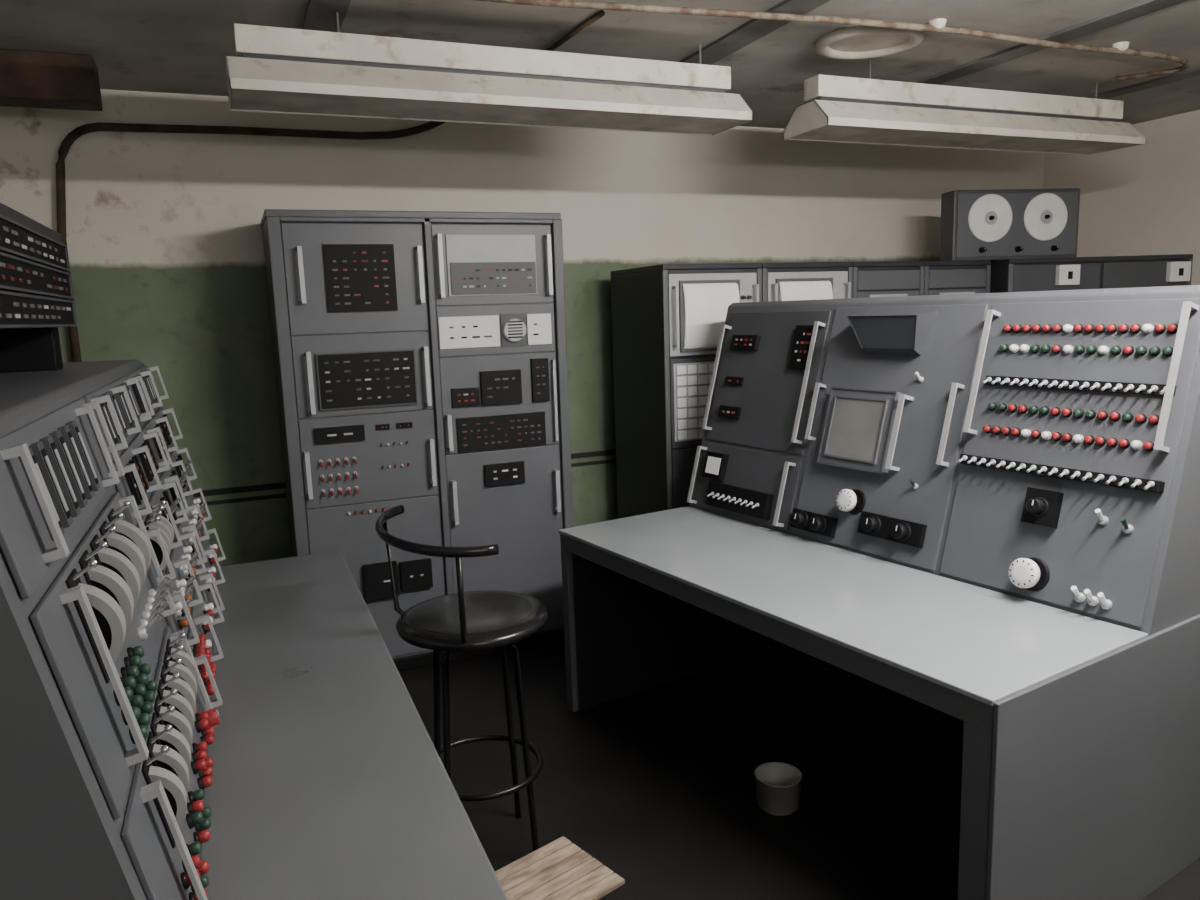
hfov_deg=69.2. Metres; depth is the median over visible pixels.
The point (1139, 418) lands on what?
lamp
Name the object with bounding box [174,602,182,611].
lamp
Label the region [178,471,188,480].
toggle switch
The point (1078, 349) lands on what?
lamp
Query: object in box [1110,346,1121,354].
lamp
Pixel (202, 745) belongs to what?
lamp
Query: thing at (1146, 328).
lamp
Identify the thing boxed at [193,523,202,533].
toggle switch
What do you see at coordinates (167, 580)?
toggle switch
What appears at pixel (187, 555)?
lamp
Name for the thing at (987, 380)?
toggle switch
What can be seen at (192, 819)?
lamp
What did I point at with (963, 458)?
toggle switch
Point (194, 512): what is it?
lamp
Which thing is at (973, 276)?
tall cabinet
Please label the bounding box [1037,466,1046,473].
toggle switch
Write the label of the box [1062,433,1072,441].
lamp
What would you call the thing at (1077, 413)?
lamp
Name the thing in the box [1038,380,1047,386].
toggle switch
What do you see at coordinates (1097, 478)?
toggle switch
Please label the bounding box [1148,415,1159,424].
lamp
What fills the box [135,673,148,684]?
lamp
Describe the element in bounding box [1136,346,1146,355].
lamp
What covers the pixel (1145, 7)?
trim
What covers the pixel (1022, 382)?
toggle switch
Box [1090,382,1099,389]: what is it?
toggle switch
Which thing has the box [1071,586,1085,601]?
toggle switch
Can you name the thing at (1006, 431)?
lamp
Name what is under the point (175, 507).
toggle switch
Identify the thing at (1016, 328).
lamp
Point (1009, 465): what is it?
toggle switch
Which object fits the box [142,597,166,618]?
toggle switch
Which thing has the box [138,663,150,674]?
lamp
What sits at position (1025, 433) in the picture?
lamp
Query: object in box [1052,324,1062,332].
lamp
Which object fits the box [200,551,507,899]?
countertop
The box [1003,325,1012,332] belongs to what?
lamp
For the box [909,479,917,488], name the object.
toggle switch
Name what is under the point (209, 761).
lamp
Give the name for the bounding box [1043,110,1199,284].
wall
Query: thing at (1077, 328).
lamp
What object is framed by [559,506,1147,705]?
countertop
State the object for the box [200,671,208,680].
lamp
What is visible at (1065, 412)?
lamp
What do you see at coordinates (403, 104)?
diffuser
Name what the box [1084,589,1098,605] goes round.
toggle switch
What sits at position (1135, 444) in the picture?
lamp
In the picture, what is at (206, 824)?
lamp
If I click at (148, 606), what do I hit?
toggle switch
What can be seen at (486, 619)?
bar stool
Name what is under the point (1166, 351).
lamp
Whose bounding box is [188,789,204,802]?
lamp
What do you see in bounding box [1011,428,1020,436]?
lamp
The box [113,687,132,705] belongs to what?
lamp
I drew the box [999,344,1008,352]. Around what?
lamp
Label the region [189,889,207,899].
lamp
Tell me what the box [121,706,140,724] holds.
lamp
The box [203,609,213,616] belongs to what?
lamp
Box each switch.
[137,612,163,640]
[140,604,164,626]
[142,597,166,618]
[145,590,168,610]
[147,583,169,603]
[149,577,171,596]
[166,505,178,518]
[170,498,180,508]
[176,598,191,616]
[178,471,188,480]
[178,586,193,601]
[180,576,194,591]
[183,560,197,575]
[189,530,200,543]
[189,551,198,561]
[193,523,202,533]
[194,507,204,519]
[195,517,202,526]
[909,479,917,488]
[915,372,923,381]
[958,455,966,462]
[967,457,976,463]
[976,458,985,464]
[982,377,991,383]
[986,459,995,466]
[991,377,1000,383]
[996,461,1005,467]
[1000,378,1009,384]
[1006,462,1015,469]
[1009,378,1018,384]
[1016,463,1025,470]
[1019,379,1028,385]
[1021,487,1063,527]
[1026,465,1035,472]
[1028,379,1037,385]
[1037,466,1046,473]
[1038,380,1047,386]
[1048,380,1057,387]
[1048,468,1057,475]
[1058,381,1067,387]
[1059,469,1068,476]
[1068,381,1078,388]
[1070,471,1080,478]
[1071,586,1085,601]
[1079,382,1088,389]
[1082,472,1091,480]
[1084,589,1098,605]
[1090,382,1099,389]
[1093,474,1103,482]
[1095,509,1108,524]
[1097,592,1111,609]
[1101,383,1110,390]
[1106,476,1115,483]
[1112,383,1122,390]
[1118,478,1128,485]
[1119,517,1133,533]
[1123,384,1133,391]
[1131,479,1141,487]
[1135,385,1145,392]
[1144,481,1154,489]
[1147,385,1157,393]
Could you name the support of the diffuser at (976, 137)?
attached to the fluorescent light at (842, 109)
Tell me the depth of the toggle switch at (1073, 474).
2.36 m
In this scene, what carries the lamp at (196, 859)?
on the desk at (176, 723)
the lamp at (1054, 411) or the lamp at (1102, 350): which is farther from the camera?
the lamp at (1054, 411)
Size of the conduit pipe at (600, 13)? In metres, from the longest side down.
0.642 x 0.020 x 0.019 m
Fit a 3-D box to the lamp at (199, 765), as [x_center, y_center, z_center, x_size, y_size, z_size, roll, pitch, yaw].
[-0.708,0.557,1.535,0.022,0.023,0.023,-18,14,-20]
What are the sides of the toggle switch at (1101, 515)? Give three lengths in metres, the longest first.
0.046 x 0.041 x 0.025 m
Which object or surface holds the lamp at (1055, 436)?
attached to the desk at (951, 542)
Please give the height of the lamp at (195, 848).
0.023 m
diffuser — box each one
[231,89,746,133]
[790,125,1137,153]
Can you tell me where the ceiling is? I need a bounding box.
[0,0,1199,128]
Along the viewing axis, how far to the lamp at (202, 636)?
2.02 m
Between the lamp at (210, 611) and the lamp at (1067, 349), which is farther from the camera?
the lamp at (1067, 349)
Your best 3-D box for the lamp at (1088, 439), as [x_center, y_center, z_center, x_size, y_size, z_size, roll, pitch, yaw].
[1.336,-0.028,2.377,0.018,0.025,0.025,10,1,-33]
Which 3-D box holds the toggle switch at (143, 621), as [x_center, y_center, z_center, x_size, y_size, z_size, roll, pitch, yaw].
[-0.773,0.290,1.506,0.043,0.038,0.024,-18,14,-20]
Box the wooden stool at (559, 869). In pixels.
[495,836,624,899]
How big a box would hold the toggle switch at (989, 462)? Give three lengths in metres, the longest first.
0.032 x 0.020 x 0.016 m
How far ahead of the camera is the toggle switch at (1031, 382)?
2.52 m
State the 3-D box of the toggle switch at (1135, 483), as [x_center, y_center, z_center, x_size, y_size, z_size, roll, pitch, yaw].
[1.374,0.086,2.229,0.032,0.020,0.016,-8,11,-31]
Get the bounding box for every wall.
[0,89,1044,565]
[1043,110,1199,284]
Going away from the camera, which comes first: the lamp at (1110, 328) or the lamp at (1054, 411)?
the lamp at (1110, 328)
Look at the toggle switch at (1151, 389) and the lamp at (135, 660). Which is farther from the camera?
the toggle switch at (1151, 389)
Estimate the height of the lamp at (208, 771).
0.023 m
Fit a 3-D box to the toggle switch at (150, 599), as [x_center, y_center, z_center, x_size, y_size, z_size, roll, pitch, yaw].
[-0.825,0.272,1.630,0.043,0.038,0.024,-18,14,-20]
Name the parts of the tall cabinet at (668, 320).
handle, control panel, control panel, control panel, handle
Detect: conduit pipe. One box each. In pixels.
[56,121,445,361]
[474,0,1189,81]
[545,10,604,50]
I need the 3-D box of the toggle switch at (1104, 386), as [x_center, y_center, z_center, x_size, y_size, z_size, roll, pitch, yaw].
[1.364,-0.170,2.345,0.032,0.020,0.016,-8,11,-31]
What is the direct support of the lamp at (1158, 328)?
attached to the desk at (951, 542)
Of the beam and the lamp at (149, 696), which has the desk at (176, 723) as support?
the lamp at (149, 696)
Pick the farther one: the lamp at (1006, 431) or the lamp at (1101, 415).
the lamp at (1006, 431)
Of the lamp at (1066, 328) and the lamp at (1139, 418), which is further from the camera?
the lamp at (1066, 328)
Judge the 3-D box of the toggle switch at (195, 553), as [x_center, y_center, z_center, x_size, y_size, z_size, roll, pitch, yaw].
[-1.068,0.285,2.276,0.037,0.033,0.020,-18,14,-20]
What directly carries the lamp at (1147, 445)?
attached to the desk at (951, 542)
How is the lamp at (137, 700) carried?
on the desk at (176, 723)
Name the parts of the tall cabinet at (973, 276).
control panel, control panel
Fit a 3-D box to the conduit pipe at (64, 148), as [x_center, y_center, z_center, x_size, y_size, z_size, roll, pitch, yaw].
[-1.462,-0.451,4.097,1.778,2.290,0.098,-5,10,-20]
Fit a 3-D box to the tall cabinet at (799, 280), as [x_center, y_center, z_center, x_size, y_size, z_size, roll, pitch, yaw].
[0.943,-0.066,4.645,0.530,1.800,0.638,-6,10,-22]
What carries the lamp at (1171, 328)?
attached to the desk at (951, 542)
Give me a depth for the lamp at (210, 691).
1.90 m
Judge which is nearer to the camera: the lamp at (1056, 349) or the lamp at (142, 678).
the lamp at (142, 678)
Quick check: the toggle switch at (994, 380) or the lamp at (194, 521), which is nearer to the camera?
the toggle switch at (994, 380)
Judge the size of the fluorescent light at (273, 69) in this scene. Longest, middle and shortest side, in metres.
1.820 x 0.309 x 0.300 m
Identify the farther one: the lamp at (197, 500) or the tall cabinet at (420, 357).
the tall cabinet at (420, 357)
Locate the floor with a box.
[398,641,1199,899]
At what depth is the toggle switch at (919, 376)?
2.86 m
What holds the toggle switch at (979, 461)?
attached to the desk at (951, 542)
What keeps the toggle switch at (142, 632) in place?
attached to the desk at (176, 723)
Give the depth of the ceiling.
3.20 m
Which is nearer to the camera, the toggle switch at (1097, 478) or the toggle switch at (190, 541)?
the toggle switch at (1097, 478)
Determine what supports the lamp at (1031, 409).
attached to the desk at (951, 542)
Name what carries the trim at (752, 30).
attached to the ceiling
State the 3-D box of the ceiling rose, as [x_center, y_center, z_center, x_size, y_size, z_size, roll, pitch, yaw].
[1.034,-1.567,3.345,0.400,0.028,0.400,-6,10,-22]
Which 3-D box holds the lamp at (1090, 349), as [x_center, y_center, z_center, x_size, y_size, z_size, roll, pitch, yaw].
[1.360,-0.279,2.410,0.018,0.025,0.025,10,1,-33]
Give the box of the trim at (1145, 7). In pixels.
[912,0,1188,84]
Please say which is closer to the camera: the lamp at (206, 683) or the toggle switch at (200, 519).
the lamp at (206, 683)
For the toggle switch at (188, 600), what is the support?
attached to the desk at (176, 723)
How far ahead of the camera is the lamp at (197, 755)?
1.56 m
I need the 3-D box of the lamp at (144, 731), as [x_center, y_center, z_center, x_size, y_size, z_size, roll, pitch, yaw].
[-0.639,0.393,1.206,0.020,0.023,0.023,-18,14,-20]
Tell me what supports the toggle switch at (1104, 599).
attached to the desk at (951, 542)
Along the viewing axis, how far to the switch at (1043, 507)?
2.42 m
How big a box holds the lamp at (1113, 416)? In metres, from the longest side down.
0.025 x 0.025 x 0.018 m
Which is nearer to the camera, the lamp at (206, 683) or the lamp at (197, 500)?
the lamp at (206, 683)
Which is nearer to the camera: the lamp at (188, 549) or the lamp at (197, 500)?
the lamp at (188, 549)
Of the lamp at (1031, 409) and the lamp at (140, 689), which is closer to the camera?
the lamp at (140, 689)
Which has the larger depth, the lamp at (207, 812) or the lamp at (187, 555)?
the lamp at (187, 555)
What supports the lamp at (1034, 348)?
attached to the desk at (951, 542)
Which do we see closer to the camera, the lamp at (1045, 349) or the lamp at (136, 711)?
the lamp at (136, 711)
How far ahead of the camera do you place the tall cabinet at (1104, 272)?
4.70 m
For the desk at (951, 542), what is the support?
on the floor
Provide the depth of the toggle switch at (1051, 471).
2.42 m
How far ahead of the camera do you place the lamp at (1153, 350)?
2.27 m
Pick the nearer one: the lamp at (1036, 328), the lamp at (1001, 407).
the lamp at (1036, 328)
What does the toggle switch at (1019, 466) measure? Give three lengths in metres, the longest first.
0.032 x 0.020 x 0.016 m
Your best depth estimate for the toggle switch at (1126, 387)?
2.30 m
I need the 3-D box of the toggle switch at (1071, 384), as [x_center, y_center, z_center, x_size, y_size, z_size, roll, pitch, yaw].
[1.317,-0.181,2.419,0.032,0.020,0.016,-8,11,-31]
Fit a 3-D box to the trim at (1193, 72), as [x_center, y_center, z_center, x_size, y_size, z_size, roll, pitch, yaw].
[3.653,-1.427,1.863,0.100,0.012,6.150,-6,10,-22]
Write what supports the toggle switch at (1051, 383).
attached to the desk at (951, 542)
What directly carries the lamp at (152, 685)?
on the desk at (176, 723)
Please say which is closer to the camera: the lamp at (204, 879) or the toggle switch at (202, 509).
the lamp at (204, 879)
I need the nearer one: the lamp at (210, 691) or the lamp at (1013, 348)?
the lamp at (210, 691)
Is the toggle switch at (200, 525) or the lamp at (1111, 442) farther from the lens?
the toggle switch at (200, 525)
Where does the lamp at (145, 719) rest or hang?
on the desk at (176, 723)
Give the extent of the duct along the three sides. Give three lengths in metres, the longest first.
0.945 x 0.168 x 0.160 m
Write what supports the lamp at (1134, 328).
attached to the desk at (951, 542)
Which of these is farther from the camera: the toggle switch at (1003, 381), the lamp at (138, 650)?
the toggle switch at (1003, 381)
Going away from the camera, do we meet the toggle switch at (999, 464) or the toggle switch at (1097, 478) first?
the toggle switch at (1097, 478)
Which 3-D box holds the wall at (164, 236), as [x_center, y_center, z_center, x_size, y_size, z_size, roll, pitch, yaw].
[0.014,-0.468,4.816,6.650,2.600,0.100,-6,10,-22]
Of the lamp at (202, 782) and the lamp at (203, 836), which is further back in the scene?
the lamp at (202, 782)
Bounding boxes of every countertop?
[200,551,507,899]
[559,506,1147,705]
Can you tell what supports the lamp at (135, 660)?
on the desk at (176, 723)
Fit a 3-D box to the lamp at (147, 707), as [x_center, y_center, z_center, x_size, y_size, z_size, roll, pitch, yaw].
[-0.671,0.382,1.282,0.020,0.023,0.023,-18,14,-20]
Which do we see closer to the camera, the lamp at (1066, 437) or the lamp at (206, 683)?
the lamp at (206, 683)
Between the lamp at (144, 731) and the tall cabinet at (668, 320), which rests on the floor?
the tall cabinet at (668, 320)
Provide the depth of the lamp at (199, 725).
1.68 m
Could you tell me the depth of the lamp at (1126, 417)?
2.30 m
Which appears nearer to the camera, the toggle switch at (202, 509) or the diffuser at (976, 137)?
the toggle switch at (202, 509)
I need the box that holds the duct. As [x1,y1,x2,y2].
[0,49,102,110]
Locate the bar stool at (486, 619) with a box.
[375,505,548,850]
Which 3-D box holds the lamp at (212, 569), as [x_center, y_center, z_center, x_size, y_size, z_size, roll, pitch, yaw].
[-1.211,0.376,2.715,0.022,0.024,0.024,-18,14,-20]
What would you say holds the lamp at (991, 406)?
attached to the desk at (951, 542)
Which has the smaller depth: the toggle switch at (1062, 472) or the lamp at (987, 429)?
the toggle switch at (1062, 472)
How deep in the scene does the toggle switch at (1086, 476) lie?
2.34 m
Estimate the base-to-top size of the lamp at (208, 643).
0.024 m
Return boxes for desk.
[0,359,507,899]
[559,285,1199,899]
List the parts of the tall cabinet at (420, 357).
handle, handle, handle, instrument panel, control panel, instrument panel, control panel, instrument panel, control panel, control panel, handle, handle, handle, handle, handle, handle, instrument panel, instrument panel, instrument panel, control panel, marking panel, control panel, control panel, instrument panel, instrument panel, control panel, instrument panel, instrument panel, handle, handle, handle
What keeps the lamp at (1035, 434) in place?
attached to the desk at (951, 542)
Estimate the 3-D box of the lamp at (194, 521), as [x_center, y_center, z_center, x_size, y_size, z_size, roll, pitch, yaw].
[-1.238,0.219,2.647,0.020,0.022,0.022,-18,14,-20]
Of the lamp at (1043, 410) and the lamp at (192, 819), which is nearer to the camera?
the lamp at (192, 819)
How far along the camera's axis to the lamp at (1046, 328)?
2.52 m
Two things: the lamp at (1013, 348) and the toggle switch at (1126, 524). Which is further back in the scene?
the lamp at (1013, 348)
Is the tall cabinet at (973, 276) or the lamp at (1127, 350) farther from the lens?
the tall cabinet at (973, 276)
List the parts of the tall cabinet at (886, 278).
control panel, control panel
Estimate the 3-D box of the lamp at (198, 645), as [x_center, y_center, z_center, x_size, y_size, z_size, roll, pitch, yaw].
[-0.908,0.449,1.972,0.022,0.024,0.024,-18,14,-20]
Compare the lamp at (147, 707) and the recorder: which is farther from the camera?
the recorder
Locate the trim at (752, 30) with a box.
[679,0,830,64]
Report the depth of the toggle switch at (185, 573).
2.19 m
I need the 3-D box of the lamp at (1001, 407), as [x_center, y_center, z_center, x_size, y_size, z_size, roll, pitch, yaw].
[1.204,-0.129,2.605,0.018,0.025,0.025,10,1,-33]
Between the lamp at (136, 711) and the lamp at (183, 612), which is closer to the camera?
the lamp at (136, 711)
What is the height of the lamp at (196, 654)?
0.024 m
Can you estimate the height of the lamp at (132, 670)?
0.023 m
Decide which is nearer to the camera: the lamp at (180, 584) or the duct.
the lamp at (180, 584)
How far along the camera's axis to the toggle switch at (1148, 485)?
2.21 m
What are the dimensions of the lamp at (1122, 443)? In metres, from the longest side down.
0.025 x 0.025 x 0.018 m
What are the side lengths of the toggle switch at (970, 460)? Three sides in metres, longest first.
0.032 x 0.020 x 0.016 m
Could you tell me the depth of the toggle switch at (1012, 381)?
2.57 m
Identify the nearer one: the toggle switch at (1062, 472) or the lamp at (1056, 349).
the toggle switch at (1062, 472)
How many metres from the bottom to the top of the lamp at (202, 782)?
0.023 m
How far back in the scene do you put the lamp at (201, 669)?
1.92 m
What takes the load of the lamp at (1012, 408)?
attached to the desk at (951, 542)
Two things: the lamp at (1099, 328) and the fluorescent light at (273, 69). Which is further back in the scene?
the fluorescent light at (273, 69)
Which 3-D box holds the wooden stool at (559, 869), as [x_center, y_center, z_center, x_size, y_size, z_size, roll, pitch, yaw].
[-0.210,1.124,1.723,0.530,0.450,0.206,-9,12,-39]
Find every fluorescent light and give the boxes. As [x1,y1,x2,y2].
[226,12,752,135]
[783,61,1145,154]
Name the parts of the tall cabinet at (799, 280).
handle, control panel, handle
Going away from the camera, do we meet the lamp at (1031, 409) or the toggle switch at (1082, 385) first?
the toggle switch at (1082, 385)
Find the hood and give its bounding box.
[847,309,940,355]
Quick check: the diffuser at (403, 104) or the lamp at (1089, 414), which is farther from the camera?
the diffuser at (403, 104)
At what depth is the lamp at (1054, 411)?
2.46 m
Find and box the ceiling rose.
[815,25,923,58]
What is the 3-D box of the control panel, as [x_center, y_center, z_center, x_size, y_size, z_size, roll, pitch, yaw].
[-1.394,-0.321,1.817,0.343,0.370,1.240,-6,10,-22]
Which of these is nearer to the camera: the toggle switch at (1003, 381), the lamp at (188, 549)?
the lamp at (188, 549)
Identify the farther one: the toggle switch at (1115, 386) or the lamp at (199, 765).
the toggle switch at (1115, 386)
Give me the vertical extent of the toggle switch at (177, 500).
0.036 m
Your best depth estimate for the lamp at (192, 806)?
1.40 m
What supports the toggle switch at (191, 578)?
attached to the desk at (176, 723)
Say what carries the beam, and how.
attached to the ceiling
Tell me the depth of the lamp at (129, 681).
1.22 m
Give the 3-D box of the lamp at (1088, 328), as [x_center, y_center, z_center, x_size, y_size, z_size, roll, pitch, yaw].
[1.362,-0.340,2.423,0.018,0.025,0.025,10,1,-33]
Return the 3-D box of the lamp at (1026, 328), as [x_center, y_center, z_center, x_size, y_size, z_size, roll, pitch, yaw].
[1.264,-0.361,2.578,0.018,0.025,0.025,10,1,-33]
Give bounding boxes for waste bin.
[754,762,801,815]
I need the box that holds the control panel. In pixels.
[0,203,76,372]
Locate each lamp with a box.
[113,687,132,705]
[120,676,135,688]
[121,665,138,677]
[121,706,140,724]
[124,655,141,667]
[127,646,143,657]
[129,695,143,707]
[129,725,147,743]
[131,683,145,695]
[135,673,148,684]
[137,713,150,725]
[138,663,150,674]
[139,701,152,713]
[142,690,154,702]
[144,680,157,691]
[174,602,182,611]
[176,579,186,588]
[177,619,188,629]
[180,564,187,571]
[180,869,199,889]
[181,554,190,560]
[181,606,190,616]
[182,855,200,872]
[183,546,191,554]
[186,811,203,828]
[186,842,201,855]
[187,800,203,814]
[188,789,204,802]
[189,519,196,523]
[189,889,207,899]
[190,874,208,892]
[191,509,198,515]
[191,759,206,774]
[192,652,203,657]
[192,741,207,752]
[192,750,206,761]
[193,498,200,503]
[193,643,205,648]
[193,647,204,654]
[193,829,210,843]
[194,719,208,732]
[194,818,210,832]
[195,712,208,720]
[197,776,212,789]
[197,861,208,874]
[198,667,205,672]
[198,766,212,777]
[199,634,205,640]
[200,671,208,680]
[200,734,214,744]
[201,727,214,736]
[201,806,211,817]
[202,624,210,633]
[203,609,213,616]
[203,681,211,687]
[204,603,213,610]
[205,639,211,647]
[205,686,214,695]
[205,757,213,766]
[207,567,215,572]
[208,557,215,564]
[983,425,991,433]
[987,402,996,410]
[992,426,1001,434]
[997,403,1006,411]
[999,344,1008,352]
[1002,427,1010,435]
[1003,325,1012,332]
[1008,404,1017,412]
[1009,344,1018,352]
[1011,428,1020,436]
[1012,324,1021,332]
[1018,405,1027,413]
[1019,344,1028,352]
[1021,429,1030,437]
[1022,324,1031,332]
[1028,406,1038,413]
[1030,344,1039,352]
[1031,430,1040,438]
[1032,324,1041,332]
[1039,406,1049,414]
[1041,345,1050,353]
[1041,431,1050,439]
[1042,324,1051,332]
[1050,407,1060,415]
[1051,432,1061,440]
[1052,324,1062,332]
[1052,345,1061,353]
[1061,408,1071,416]
[1062,324,1072,332]
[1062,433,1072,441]
[1063,345,1073,353]
[1073,324,1083,332]
[1073,409,1083,417]
[1073,434,1083,443]
[1074,345,1084,353]
[1084,324,1094,332]
[1084,435,1094,444]
[1085,410,1095,418]
[1086,345,1096,354]
[1095,324,1105,332]
[1095,436,1105,445]
[1097,411,1107,419]
[1098,346,1108,354]
[1106,324,1117,332]
[1107,438,1117,446]
[1109,412,1120,421]
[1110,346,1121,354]
[1118,324,1128,333]
[1118,439,1129,448]
[1122,413,1133,422]
[1123,346,1133,355]
[1130,324,1140,333]
[1131,440,1142,449]
[1135,414,1146,423]
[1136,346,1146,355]
[1142,324,1153,333]
[1143,441,1153,450]
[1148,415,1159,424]
[1149,346,1160,355]
[1154,324,1165,333]
[1162,347,1173,356]
[1167,324,1177,333]
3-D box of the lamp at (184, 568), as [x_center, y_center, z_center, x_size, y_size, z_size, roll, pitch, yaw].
[-1.032,0.290,2.160,0.020,0.022,0.022,-18,14,-20]
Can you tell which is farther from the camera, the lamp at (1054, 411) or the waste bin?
the waste bin
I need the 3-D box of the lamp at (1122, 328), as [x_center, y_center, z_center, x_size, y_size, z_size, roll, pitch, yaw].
[1.411,-0.329,2.346,0.018,0.025,0.025,10,1,-33]
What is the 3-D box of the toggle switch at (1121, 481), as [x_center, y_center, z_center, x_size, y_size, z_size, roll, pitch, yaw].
[1.357,0.082,2.256,0.032,0.020,0.016,-8,11,-31]
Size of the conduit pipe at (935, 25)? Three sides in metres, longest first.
3.371 x 0.369 x 0.038 m
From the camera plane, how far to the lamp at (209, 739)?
1.69 m
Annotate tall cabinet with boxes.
[261,209,573,670]
[611,263,761,518]
[762,262,852,301]
[852,261,924,297]
[924,260,990,294]
[990,254,1192,292]
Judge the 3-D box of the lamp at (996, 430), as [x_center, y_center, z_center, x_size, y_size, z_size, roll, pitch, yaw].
[1.189,-0.060,2.608,0.018,0.025,0.025,10,1,-33]
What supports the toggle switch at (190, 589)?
attached to the desk at (176, 723)
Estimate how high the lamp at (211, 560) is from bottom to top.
0.024 m
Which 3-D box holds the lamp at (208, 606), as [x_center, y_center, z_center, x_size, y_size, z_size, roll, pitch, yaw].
[-1.063,0.427,2.365,0.022,0.024,0.024,-18,14,-20]
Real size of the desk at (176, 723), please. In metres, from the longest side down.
2.230 x 1.490 x 1.050 m
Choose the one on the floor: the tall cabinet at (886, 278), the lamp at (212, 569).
the tall cabinet at (886, 278)
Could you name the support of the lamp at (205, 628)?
attached to the desk at (176, 723)
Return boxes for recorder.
[940,188,1079,260]
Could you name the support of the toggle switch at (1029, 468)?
attached to the desk at (951, 542)
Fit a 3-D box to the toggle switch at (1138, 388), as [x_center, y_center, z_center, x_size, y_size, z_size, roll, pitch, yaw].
[1.411,-0.160,2.270,0.032,0.020,0.016,-8,11,-31]
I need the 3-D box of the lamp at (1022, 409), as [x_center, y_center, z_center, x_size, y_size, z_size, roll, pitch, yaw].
[1.239,-0.121,2.550,0.018,0.025,0.025,10,1,-33]
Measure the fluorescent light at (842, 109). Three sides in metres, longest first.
1.820 x 0.309 x 0.300 m
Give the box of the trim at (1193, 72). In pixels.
[1085,67,1199,98]
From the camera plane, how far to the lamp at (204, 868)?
1.29 m
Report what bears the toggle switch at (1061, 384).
attached to the desk at (951, 542)
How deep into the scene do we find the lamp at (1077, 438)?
2.40 m
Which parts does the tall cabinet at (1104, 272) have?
control panel, control panel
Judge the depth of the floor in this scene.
2.87 m
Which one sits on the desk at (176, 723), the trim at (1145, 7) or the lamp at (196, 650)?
the lamp at (196, 650)
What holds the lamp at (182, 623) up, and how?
attached to the desk at (176, 723)
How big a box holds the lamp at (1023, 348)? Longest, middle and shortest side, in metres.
0.025 x 0.025 x 0.018 m
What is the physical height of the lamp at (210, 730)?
0.023 m
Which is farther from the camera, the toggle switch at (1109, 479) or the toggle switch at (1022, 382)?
the toggle switch at (1022, 382)
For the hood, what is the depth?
2.90 m
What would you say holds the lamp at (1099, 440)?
attached to the desk at (951, 542)
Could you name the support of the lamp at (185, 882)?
on the desk at (176, 723)
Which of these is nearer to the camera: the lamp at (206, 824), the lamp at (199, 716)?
the lamp at (206, 824)
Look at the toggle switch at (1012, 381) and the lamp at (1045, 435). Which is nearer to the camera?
the lamp at (1045, 435)

